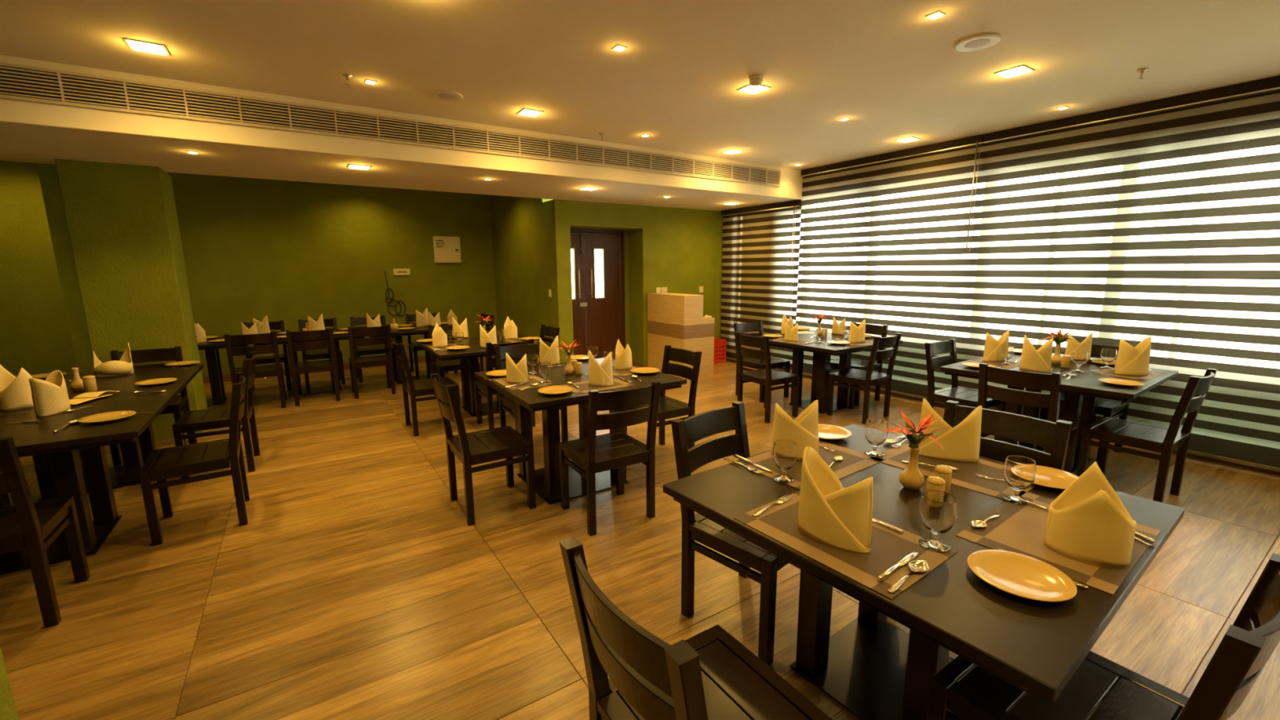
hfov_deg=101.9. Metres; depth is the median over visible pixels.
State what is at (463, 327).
napkin
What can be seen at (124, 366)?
napkin
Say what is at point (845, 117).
recessed light
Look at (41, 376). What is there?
plate
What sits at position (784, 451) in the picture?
goblet
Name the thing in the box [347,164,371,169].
recessed light
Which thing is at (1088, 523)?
napkin
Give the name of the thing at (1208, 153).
window
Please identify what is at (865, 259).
zebra blind
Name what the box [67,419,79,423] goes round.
bowl
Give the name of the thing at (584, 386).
place mat
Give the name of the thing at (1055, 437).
dining chair
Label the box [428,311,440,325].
napkin
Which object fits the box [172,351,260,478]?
dining chair
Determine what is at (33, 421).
knife
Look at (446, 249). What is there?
box
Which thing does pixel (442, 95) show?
ceiling speaker
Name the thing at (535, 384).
spoon
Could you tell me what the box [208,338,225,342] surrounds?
plate
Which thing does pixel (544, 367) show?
goblet
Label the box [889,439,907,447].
fork
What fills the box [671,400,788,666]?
dining chair
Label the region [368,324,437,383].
dining table
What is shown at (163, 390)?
knife
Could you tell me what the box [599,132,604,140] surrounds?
sprinkler
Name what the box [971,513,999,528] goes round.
spoon
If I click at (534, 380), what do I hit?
place mat
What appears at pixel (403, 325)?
plate
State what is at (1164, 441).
dining chair
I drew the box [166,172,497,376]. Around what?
wall
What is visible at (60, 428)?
knife
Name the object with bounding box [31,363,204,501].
dining table
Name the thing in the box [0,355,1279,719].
floor
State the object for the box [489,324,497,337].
goblet
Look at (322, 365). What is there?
dining chair
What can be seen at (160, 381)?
plate
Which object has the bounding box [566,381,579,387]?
spoon
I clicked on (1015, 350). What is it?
plate
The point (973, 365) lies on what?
plate
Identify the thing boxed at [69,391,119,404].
napkin
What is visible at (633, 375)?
spoon
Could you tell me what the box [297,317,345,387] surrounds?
dining chair
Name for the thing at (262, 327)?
napkin
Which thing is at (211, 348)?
dining table
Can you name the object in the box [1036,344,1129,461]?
dining chair
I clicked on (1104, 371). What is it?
place mat
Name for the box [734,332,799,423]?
dining chair
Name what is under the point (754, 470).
fork
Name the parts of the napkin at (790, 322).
panel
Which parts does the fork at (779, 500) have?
handle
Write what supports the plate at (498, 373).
on the dining table at (547, 479)
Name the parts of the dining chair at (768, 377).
leg, leg, leg, seat frame, leg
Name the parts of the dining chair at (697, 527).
leg, seat frame, leg, leg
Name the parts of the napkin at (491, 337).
panel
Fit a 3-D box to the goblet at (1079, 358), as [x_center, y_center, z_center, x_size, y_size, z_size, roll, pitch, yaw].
[3.432,0.012,4.059,0.097,0.156,0.097,-7,12,-33]
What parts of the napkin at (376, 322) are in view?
panel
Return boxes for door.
[570,227,625,359]
[644,362,648,367]
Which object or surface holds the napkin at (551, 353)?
on the dining table at (547, 479)
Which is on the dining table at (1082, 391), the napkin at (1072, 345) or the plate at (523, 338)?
the napkin at (1072, 345)
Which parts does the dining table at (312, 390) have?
leg, plate, leg, leg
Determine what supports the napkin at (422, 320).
on the dining table at (397, 334)
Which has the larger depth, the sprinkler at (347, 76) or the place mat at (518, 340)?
the place mat at (518, 340)
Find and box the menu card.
[798,331,813,333]
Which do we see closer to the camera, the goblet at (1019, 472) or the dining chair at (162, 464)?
the goblet at (1019, 472)
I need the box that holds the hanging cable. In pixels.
[384,271,405,315]
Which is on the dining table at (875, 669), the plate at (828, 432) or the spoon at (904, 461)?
the plate at (828, 432)
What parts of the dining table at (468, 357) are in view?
leg, leg, plate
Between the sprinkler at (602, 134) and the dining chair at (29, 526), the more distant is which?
the sprinkler at (602, 134)
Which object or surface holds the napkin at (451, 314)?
on the dining table at (397, 334)
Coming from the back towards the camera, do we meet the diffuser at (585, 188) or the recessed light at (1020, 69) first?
the diffuser at (585, 188)
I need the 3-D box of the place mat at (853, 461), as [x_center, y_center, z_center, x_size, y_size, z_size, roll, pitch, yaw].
[0.729,0.436,2.230,0.540,0.002,0.370,-8,12,-36]
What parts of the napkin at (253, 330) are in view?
panel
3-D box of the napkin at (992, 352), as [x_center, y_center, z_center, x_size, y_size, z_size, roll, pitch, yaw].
[3.105,-0.125,4.530,0.187,0.265,0.128,3,11,17]
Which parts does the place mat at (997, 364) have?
panel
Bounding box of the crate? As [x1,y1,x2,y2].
[713,337,726,364]
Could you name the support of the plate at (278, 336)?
on the dining table at (312, 390)
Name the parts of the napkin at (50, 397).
panel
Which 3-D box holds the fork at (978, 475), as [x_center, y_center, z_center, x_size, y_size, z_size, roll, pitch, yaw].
[1.390,0.464,2.010,0.162,0.007,0.021,9,14,42]
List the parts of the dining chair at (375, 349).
leg, leg, seat frame, leg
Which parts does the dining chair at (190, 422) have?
leg, leg, seat frame, leg, leg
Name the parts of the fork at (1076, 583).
handle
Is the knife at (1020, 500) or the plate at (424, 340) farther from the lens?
the plate at (424, 340)
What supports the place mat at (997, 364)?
on the dining table at (1082, 391)
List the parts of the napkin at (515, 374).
panel, panel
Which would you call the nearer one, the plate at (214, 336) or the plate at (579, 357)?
the plate at (579, 357)
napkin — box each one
[0,364,33,410]
[28,369,71,416]
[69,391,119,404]
[93,342,133,377]
[194,323,207,342]
[241,322,257,334]
[253,315,270,333]
[307,313,324,330]
[366,313,381,327]
[415,307,428,327]
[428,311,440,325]
[431,323,448,347]
[447,309,457,324]
[452,316,468,337]
[480,324,497,348]
[503,316,517,339]
[506,352,528,383]
[539,335,559,365]
[588,350,613,386]
[614,338,631,369]
[771,400,818,460]
[781,314,793,334]
[784,321,798,341]
[797,446,873,553]
[831,316,845,334]
[848,320,865,342]
[918,398,982,463]
[982,330,1008,361]
[1018,334,1053,372]
[1044,461,1136,568]
[1064,332,1093,362]
[1113,337,1151,375]
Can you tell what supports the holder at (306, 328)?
on the dining table at (312, 390)
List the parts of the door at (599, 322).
handle, lock plate, handle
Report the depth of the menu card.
6.57 m
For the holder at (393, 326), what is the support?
on the dining table at (397, 334)
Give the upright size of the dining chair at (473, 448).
0.900 m
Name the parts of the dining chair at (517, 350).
leg, seat frame, leg, leg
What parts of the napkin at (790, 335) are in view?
panel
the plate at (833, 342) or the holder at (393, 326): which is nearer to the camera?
the plate at (833, 342)
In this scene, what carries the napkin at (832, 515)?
on the place mat at (779, 522)
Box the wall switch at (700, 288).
[698,286,703,292]
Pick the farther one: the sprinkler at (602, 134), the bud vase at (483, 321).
the bud vase at (483, 321)
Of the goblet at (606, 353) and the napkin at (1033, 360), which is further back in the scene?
the goblet at (606, 353)
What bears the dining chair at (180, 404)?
on the floor
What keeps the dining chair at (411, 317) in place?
on the floor
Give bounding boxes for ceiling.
[0,0,1279,169]
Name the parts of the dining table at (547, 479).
leg, leg, plate, leg, leg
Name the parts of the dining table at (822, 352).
leg, leg, plate, leg, leg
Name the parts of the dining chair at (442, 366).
leg, leg, seat frame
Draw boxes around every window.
[724,88,1279,353]
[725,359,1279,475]
[803,193,989,388]
[974,153,1279,448]
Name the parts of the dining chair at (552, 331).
leg, leg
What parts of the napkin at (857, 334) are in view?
panel, panel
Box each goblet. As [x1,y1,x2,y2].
[446,329,454,342]
[455,332,463,345]
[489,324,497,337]
[496,328,504,342]
[527,353,538,373]
[538,360,551,382]
[587,346,598,358]
[604,351,613,367]
[772,440,796,483]
[815,328,824,342]
[843,325,849,338]
[864,418,888,457]
[918,490,957,552]
[1000,346,1013,364]
[1001,455,1036,505]
[1071,351,1088,372]
[1099,347,1116,368]
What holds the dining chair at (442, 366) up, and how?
on the floor
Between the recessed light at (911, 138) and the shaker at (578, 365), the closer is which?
the shaker at (578, 365)
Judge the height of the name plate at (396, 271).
0.104 m
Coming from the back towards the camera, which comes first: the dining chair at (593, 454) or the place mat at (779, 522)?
the dining chair at (593, 454)
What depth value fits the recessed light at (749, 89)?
3.86 m
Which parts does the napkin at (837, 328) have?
panel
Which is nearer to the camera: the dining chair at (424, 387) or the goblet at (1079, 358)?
the goblet at (1079, 358)
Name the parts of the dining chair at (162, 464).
leg, leg, seat frame, leg, leg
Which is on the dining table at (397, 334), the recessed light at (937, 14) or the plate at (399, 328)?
the plate at (399, 328)
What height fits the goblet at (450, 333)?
0.140 m
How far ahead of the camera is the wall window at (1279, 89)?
5.06 m
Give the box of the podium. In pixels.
[647,292,715,378]
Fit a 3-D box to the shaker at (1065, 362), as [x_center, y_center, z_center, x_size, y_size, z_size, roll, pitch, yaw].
[3.476,0.010,4.239,0.058,0.102,0.058,-7,12,-33]
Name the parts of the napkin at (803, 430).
panel, panel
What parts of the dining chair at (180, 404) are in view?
leg, leg, seat frame, leg, leg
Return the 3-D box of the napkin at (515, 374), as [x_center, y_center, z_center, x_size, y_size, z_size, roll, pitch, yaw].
[-0.902,0.054,3.809,0.158,0.220,0.109,-3,10,-13]
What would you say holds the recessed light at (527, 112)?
in the ceiling
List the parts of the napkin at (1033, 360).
panel, panel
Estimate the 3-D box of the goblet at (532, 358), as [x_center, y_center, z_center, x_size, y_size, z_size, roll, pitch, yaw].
[-0.854,0.029,4.154,0.092,0.148,0.092,-7,12,-33]
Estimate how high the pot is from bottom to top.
0.075 m
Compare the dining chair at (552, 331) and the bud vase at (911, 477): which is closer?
the bud vase at (911, 477)
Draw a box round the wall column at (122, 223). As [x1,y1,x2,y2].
[54,159,207,446]
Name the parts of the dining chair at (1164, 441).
leg, leg, seat frame, leg, leg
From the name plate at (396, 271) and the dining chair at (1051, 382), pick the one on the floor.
the dining chair at (1051, 382)
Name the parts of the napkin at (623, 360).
panel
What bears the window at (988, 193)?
attached to the wall window at (1279, 89)
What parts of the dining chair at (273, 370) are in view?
leg, seat frame, leg, leg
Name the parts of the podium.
panel, panel, desk panel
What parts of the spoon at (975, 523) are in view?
handle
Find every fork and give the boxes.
[724,457,763,473]
[752,494,791,516]
[818,444,835,451]
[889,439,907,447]
[974,473,1005,481]
[995,547,1088,588]
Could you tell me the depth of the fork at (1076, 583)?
1.35 m
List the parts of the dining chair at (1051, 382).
leg, leg, seat frame, leg, leg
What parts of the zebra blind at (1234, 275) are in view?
rail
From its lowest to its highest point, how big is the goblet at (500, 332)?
0.140 m
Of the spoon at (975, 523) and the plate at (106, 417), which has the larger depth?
the plate at (106, 417)
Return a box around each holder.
[302,322,308,331]
[390,318,398,329]
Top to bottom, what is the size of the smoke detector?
0.055 m
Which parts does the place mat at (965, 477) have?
panel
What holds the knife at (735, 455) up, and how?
on the place mat at (853, 461)
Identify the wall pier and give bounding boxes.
[0,160,93,377]
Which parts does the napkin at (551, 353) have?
panel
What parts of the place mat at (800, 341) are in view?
panel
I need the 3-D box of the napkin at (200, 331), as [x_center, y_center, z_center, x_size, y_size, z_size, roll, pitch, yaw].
[-5.161,-0.334,6.044,0.151,0.264,0.142,-3,10,-14]
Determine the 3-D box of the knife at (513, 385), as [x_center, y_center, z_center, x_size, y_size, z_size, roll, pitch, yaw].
[-0.879,0.175,3.707,0.020,0.015,0.226,5,11,28]
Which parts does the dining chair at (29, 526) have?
leg, seat frame, leg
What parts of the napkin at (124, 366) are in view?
panel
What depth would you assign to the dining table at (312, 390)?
6.73 m
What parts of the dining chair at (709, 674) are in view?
leg, leg, seat frame, leg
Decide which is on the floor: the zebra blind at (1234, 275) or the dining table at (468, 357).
the dining table at (468, 357)
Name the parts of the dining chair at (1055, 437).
leg, leg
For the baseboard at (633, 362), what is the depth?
8.32 m
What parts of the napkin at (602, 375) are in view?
panel, panel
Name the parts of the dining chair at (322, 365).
leg, seat frame, leg, leg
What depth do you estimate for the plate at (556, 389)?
3.51 m
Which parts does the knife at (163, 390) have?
handle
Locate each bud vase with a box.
[69,367,84,391]
[475,314,491,332]
[556,341,579,374]
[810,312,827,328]
[883,409,951,490]
[1042,328,1075,364]
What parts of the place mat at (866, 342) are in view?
panel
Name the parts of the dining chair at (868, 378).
leg, leg, seat frame, leg, leg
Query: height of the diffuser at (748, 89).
0.009 m
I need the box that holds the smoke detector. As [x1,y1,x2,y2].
[748,74,763,86]
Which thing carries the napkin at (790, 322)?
on the dining table at (822, 352)
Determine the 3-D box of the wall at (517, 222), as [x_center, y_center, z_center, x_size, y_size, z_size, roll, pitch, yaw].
[-1.992,-1.413,8.499,0.045,3.000,2.310,-7,12,-33]
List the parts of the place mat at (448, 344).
panel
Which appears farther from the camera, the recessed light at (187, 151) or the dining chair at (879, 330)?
the dining chair at (879, 330)
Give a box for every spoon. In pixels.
[58,419,79,431]
[66,405,92,412]
[133,391,150,393]
[520,382,538,390]
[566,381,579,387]
[631,374,641,382]
[828,455,843,467]
[884,435,906,444]
[887,560,928,593]
[901,460,958,471]
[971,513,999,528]
[1066,373,1076,379]
[1134,536,1152,546]
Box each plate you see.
[31,372,66,379]
[76,410,136,423]
[134,377,177,386]
[164,360,199,366]
[205,335,218,339]
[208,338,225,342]
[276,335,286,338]
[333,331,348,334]
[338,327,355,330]
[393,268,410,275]
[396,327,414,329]
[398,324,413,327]
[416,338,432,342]
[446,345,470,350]
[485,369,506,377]
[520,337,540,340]
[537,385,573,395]
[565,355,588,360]
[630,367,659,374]
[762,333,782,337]
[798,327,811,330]
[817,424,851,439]
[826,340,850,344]
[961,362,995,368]
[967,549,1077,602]
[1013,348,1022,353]
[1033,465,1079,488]
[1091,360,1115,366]
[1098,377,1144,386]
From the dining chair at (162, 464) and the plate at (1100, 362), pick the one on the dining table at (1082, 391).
the plate at (1100, 362)
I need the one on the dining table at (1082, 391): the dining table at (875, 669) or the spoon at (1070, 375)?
the spoon at (1070, 375)
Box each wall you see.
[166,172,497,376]
[489,195,547,339]
[542,199,724,363]
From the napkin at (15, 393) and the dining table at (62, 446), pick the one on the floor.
the dining table at (62, 446)
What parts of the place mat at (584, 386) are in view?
panel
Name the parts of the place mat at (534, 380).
panel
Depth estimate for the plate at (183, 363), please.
4.62 m
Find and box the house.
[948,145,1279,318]
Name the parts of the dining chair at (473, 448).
leg, leg, seat frame, leg, leg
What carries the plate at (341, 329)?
on the dining table at (312, 390)
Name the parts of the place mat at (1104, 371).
panel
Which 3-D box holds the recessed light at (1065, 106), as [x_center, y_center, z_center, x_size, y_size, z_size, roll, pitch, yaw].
[3.571,-2.129,4.391,0.072,0.010,0.072,-7,12,-33]
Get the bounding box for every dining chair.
[0,436,89,628]
[109,346,190,466]
[138,372,249,546]
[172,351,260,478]
[223,331,286,408]
[242,320,291,391]
[285,328,340,406]
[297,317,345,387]
[347,324,395,399]
[350,315,395,382]
[391,338,460,436]
[404,312,448,375]
[427,324,481,398]
[430,373,536,526]
[453,313,493,374]
[474,338,535,429]
[493,342,568,457]
[539,324,559,342]
[558,381,661,536]
[558,536,832,719]
[625,345,702,448]
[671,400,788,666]
[733,320,790,402]
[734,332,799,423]
[826,333,902,424]
[830,321,888,406]
[924,338,1005,439]
[926,553,1279,719]
[942,400,1072,471]
[977,362,1077,473]
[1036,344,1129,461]
[1075,368,1217,502]
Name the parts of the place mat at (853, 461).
panel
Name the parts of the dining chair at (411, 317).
leg, leg, seat frame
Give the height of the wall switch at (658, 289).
0.100 m
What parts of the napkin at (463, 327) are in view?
panel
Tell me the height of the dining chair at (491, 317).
0.900 m
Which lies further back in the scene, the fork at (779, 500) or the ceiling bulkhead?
the ceiling bulkhead
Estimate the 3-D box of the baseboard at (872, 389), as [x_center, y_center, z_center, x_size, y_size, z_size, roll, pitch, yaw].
[3.985,0.608,5.261,0.065,0.070,9.320,-7,12,-33]
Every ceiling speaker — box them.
[430,89,462,101]
[954,32,1001,51]
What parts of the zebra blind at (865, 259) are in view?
rail, pull chain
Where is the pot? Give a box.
[390,323,398,329]
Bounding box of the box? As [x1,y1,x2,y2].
[432,235,461,262]
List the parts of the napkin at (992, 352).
panel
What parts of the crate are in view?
panel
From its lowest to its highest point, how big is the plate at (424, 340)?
0.022 m
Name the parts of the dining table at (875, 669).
leg, leg, plate, leg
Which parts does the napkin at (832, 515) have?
panel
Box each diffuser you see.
[366,80,374,84]
[580,187,596,190]
[614,46,624,51]
[723,150,742,154]
[739,85,768,93]
[928,13,942,19]
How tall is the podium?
1.190 m
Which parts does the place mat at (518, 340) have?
panel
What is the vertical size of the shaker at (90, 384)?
0.114 m
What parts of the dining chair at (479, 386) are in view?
leg, seat frame, leg, leg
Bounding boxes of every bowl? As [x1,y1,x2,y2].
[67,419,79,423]
[833,455,843,460]
[884,439,895,444]
[908,560,928,573]
[936,464,958,471]
[971,520,986,528]
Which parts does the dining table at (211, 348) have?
leg, plate, leg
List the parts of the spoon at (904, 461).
handle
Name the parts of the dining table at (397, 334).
leg, leg, plate, leg, leg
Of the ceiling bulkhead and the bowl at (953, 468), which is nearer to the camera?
the bowl at (953, 468)
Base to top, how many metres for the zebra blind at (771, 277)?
2.450 m
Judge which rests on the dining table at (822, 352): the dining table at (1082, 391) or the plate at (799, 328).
the plate at (799, 328)
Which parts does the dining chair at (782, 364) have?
leg, leg, leg, seat frame, leg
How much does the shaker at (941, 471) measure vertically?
0.102 m
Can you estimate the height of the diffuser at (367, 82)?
0.009 m
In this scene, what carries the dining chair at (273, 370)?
on the floor
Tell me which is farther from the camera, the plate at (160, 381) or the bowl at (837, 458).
the plate at (160, 381)
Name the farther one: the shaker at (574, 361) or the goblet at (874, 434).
the shaker at (574, 361)
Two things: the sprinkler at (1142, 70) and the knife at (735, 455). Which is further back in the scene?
the sprinkler at (1142, 70)
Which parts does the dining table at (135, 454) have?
leg, leg, plate, leg, leg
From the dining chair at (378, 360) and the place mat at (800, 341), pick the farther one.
the dining chair at (378, 360)
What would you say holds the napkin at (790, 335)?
on the place mat at (800, 341)
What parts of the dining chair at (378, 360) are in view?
leg, leg, seat frame, leg, leg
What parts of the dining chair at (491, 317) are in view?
leg, leg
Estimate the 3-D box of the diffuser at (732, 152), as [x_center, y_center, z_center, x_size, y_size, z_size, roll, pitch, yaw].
[1.064,-2.391,5.965,0.150,0.009,0.150,-7,12,-33]
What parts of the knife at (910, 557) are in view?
handle, blade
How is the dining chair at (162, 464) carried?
on the floor
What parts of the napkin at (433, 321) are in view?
panel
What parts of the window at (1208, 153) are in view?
pane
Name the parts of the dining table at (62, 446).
leg, plate, leg, leg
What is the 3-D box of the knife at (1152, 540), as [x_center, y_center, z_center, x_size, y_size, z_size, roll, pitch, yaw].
[1.525,0.528,1.635,0.016,0.011,0.172,-2,10,-7]
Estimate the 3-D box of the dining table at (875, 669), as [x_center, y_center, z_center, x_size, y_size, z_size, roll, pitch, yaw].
[0.980,0.865,1.962,1.300,0.753,1.240,-8,12,-36]
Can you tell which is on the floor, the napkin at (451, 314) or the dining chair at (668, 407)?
the dining chair at (668, 407)
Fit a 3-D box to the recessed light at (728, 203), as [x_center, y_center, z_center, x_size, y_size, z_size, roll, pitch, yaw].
[1.339,-2.287,7.599,0.174,0.010,0.174,-7,12,-33]
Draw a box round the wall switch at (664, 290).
[661,287,666,293]
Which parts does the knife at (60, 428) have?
handle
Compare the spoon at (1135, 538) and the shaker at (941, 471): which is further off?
the shaker at (941, 471)
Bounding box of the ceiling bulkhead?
[0,54,808,210]
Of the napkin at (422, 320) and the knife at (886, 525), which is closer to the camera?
the knife at (886, 525)
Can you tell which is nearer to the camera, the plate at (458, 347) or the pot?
the plate at (458, 347)
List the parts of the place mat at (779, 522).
panel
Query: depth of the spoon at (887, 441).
2.47 m
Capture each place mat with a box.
[426,343,457,351]
[491,373,554,390]
[502,337,539,342]
[559,377,634,394]
[612,364,637,376]
[733,490,958,599]
[734,440,884,488]
[770,337,818,344]
[844,340,873,346]
[870,442,1037,499]
[955,491,1160,595]
[968,359,1020,368]
[1091,366,1164,380]
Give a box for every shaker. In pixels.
[81,375,97,392]
[571,359,577,371]
[575,361,582,374]
[822,328,827,337]
[925,475,946,492]
[933,465,952,493]
[1061,355,1071,368]
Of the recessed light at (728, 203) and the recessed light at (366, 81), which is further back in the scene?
the recessed light at (728, 203)
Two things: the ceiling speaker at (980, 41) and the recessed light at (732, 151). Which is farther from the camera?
the recessed light at (732, 151)
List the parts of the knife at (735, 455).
handle, blade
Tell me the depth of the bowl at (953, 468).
2.12 m
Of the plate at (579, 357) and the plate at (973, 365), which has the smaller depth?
the plate at (973, 365)
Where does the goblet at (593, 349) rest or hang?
on the dining table at (547, 479)
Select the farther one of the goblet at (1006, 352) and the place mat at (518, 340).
the place mat at (518, 340)
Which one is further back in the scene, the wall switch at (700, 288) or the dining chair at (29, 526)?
the wall switch at (700, 288)
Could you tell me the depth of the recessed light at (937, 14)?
2.75 m
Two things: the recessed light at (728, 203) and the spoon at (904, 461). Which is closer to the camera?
the spoon at (904, 461)
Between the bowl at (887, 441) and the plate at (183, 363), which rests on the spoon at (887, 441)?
the bowl at (887, 441)
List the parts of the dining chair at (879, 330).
seat frame, leg, leg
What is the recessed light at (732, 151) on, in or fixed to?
in the ceiling
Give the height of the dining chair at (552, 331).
0.900 m
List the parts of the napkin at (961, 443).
panel, panel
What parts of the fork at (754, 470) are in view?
handle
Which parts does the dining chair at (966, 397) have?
leg, leg, seat frame, leg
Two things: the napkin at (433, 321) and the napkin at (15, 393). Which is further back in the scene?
the napkin at (433, 321)
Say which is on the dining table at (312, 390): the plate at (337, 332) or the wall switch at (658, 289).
the plate at (337, 332)
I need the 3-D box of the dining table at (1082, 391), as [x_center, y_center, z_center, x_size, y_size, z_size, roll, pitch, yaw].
[3.352,0.443,4.252,1.260,0.753,1.200,-7,12,-35]
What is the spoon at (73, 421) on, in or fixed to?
on the dining table at (62, 446)
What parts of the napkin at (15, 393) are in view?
panel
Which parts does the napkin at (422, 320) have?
panel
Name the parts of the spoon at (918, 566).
handle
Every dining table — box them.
[0,388,179,574]
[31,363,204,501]
[197,336,248,405]
[253,329,364,395]
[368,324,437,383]
[417,334,552,416]
[474,357,686,505]
[662,423,1184,719]
[757,330,902,413]
[939,353,1178,473]
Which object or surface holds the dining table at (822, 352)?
on the floor
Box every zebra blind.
[720,200,801,372]
[795,134,986,404]
[959,75,1279,471]
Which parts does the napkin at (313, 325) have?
panel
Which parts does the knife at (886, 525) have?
handle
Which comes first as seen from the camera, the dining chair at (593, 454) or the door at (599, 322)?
the dining chair at (593, 454)
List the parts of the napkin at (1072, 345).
panel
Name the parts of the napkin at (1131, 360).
panel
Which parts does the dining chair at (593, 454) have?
leg, leg, seat frame, leg, leg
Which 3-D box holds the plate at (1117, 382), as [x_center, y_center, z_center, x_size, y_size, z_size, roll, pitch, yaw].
[3.339,0.160,3.608,0.235,0.022,0.235,6,12,32]
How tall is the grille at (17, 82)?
0.206 m
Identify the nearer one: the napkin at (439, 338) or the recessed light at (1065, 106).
the recessed light at (1065, 106)
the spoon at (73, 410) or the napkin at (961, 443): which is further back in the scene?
the spoon at (73, 410)
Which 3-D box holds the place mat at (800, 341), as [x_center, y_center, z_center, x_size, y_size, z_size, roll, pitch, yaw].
[1.744,-0.215,5.859,0.320,0.002,0.460,-7,12,-33]
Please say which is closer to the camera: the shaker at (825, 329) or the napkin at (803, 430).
the napkin at (803, 430)
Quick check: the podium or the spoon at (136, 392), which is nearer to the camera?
the spoon at (136, 392)
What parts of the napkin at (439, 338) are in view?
panel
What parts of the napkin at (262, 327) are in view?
panel, panel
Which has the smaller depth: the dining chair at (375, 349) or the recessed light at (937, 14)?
the recessed light at (937, 14)
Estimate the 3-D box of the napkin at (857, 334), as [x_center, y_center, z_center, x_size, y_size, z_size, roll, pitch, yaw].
[2.387,-0.320,5.712,0.174,0.247,0.120,1,10,6]
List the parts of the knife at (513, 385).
handle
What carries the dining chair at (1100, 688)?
on the floor
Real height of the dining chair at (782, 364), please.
0.900 m
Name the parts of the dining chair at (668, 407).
seat frame, leg, leg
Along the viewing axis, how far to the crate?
8.66 m
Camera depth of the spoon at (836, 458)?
2.24 m
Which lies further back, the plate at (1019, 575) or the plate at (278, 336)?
the plate at (278, 336)
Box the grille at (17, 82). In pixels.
[0,62,781,186]
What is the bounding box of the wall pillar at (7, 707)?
[0,646,18,719]
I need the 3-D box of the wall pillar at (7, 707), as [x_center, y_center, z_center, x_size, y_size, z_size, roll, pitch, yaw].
[-1.500,0.041,0.598,0.628,2.890,0.620,-7,12,-33]
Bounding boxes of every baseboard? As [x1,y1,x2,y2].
[202,355,438,383]
[631,360,644,367]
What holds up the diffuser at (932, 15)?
attached to the recessed light at (937, 14)
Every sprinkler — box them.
[342,73,352,85]
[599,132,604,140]
[1136,67,1148,79]
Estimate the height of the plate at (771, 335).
0.022 m
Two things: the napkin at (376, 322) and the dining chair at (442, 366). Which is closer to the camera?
the dining chair at (442, 366)
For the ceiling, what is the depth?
3.27 m
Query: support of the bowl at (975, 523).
on the spoon at (975, 523)
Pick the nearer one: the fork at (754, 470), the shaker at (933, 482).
the shaker at (933, 482)
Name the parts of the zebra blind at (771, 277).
rail, pull chain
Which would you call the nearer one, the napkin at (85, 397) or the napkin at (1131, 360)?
the napkin at (85, 397)
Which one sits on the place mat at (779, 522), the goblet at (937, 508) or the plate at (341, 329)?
the goblet at (937, 508)
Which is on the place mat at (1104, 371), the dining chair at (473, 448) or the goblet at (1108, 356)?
the goblet at (1108, 356)
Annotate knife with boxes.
[2,420,39,423]
[52,423,71,433]
[132,390,166,395]
[505,382,526,388]
[618,377,631,383]
[733,453,773,472]
[871,518,903,533]
[876,551,918,581]
[1018,498,1048,510]
[1134,531,1155,542]
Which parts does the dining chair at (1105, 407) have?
leg, leg, seat frame, leg, leg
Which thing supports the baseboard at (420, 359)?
attached to the wall at (290, 251)
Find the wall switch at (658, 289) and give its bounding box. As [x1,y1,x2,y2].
[656,287,661,293]
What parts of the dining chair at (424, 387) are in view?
leg, leg, seat frame, leg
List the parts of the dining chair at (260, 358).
seat frame, leg, leg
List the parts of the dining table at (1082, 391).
leg, leg, plate, leg, leg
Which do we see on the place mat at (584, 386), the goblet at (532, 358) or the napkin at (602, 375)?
the napkin at (602, 375)
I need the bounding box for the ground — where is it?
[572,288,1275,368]
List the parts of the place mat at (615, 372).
panel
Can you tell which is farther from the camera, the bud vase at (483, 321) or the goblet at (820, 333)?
the bud vase at (483, 321)
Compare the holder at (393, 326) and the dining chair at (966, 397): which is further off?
the holder at (393, 326)
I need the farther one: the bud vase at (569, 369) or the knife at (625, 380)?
the bud vase at (569, 369)
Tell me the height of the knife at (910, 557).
0.015 m
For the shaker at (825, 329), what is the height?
0.102 m
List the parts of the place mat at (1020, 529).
panel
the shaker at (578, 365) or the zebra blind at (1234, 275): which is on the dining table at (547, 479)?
the shaker at (578, 365)
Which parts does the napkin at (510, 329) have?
panel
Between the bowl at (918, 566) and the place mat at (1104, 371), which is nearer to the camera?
the bowl at (918, 566)
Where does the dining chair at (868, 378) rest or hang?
on the floor
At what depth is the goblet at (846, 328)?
6.02 m
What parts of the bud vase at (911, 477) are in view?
stem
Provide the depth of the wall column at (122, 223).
4.63 m
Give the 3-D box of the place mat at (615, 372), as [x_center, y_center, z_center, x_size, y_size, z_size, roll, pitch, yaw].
[-0.165,0.079,4.274,0.320,0.002,0.460,-7,12,-33]
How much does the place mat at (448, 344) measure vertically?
0.002 m
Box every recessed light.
[123,37,169,55]
[186,150,199,154]
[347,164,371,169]
[364,79,377,84]
[516,107,543,116]
[578,186,599,190]
[611,44,627,52]
[721,148,743,154]
[723,202,738,204]
[737,84,770,94]
[838,116,850,120]
[895,136,920,142]
[924,10,946,20]
[994,64,1034,78]
[1055,105,1069,110]
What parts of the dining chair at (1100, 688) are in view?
leg, seat frame, leg, leg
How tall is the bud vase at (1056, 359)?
0.292 m
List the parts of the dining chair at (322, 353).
leg, leg, seat frame, leg, leg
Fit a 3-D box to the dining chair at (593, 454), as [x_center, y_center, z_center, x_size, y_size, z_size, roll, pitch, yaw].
[-0.197,0.563,3.300,0.466,0.900,0.532,-6,12,-31]
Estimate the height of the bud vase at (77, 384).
0.163 m
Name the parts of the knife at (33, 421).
handle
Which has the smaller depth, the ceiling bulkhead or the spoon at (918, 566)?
the spoon at (918, 566)

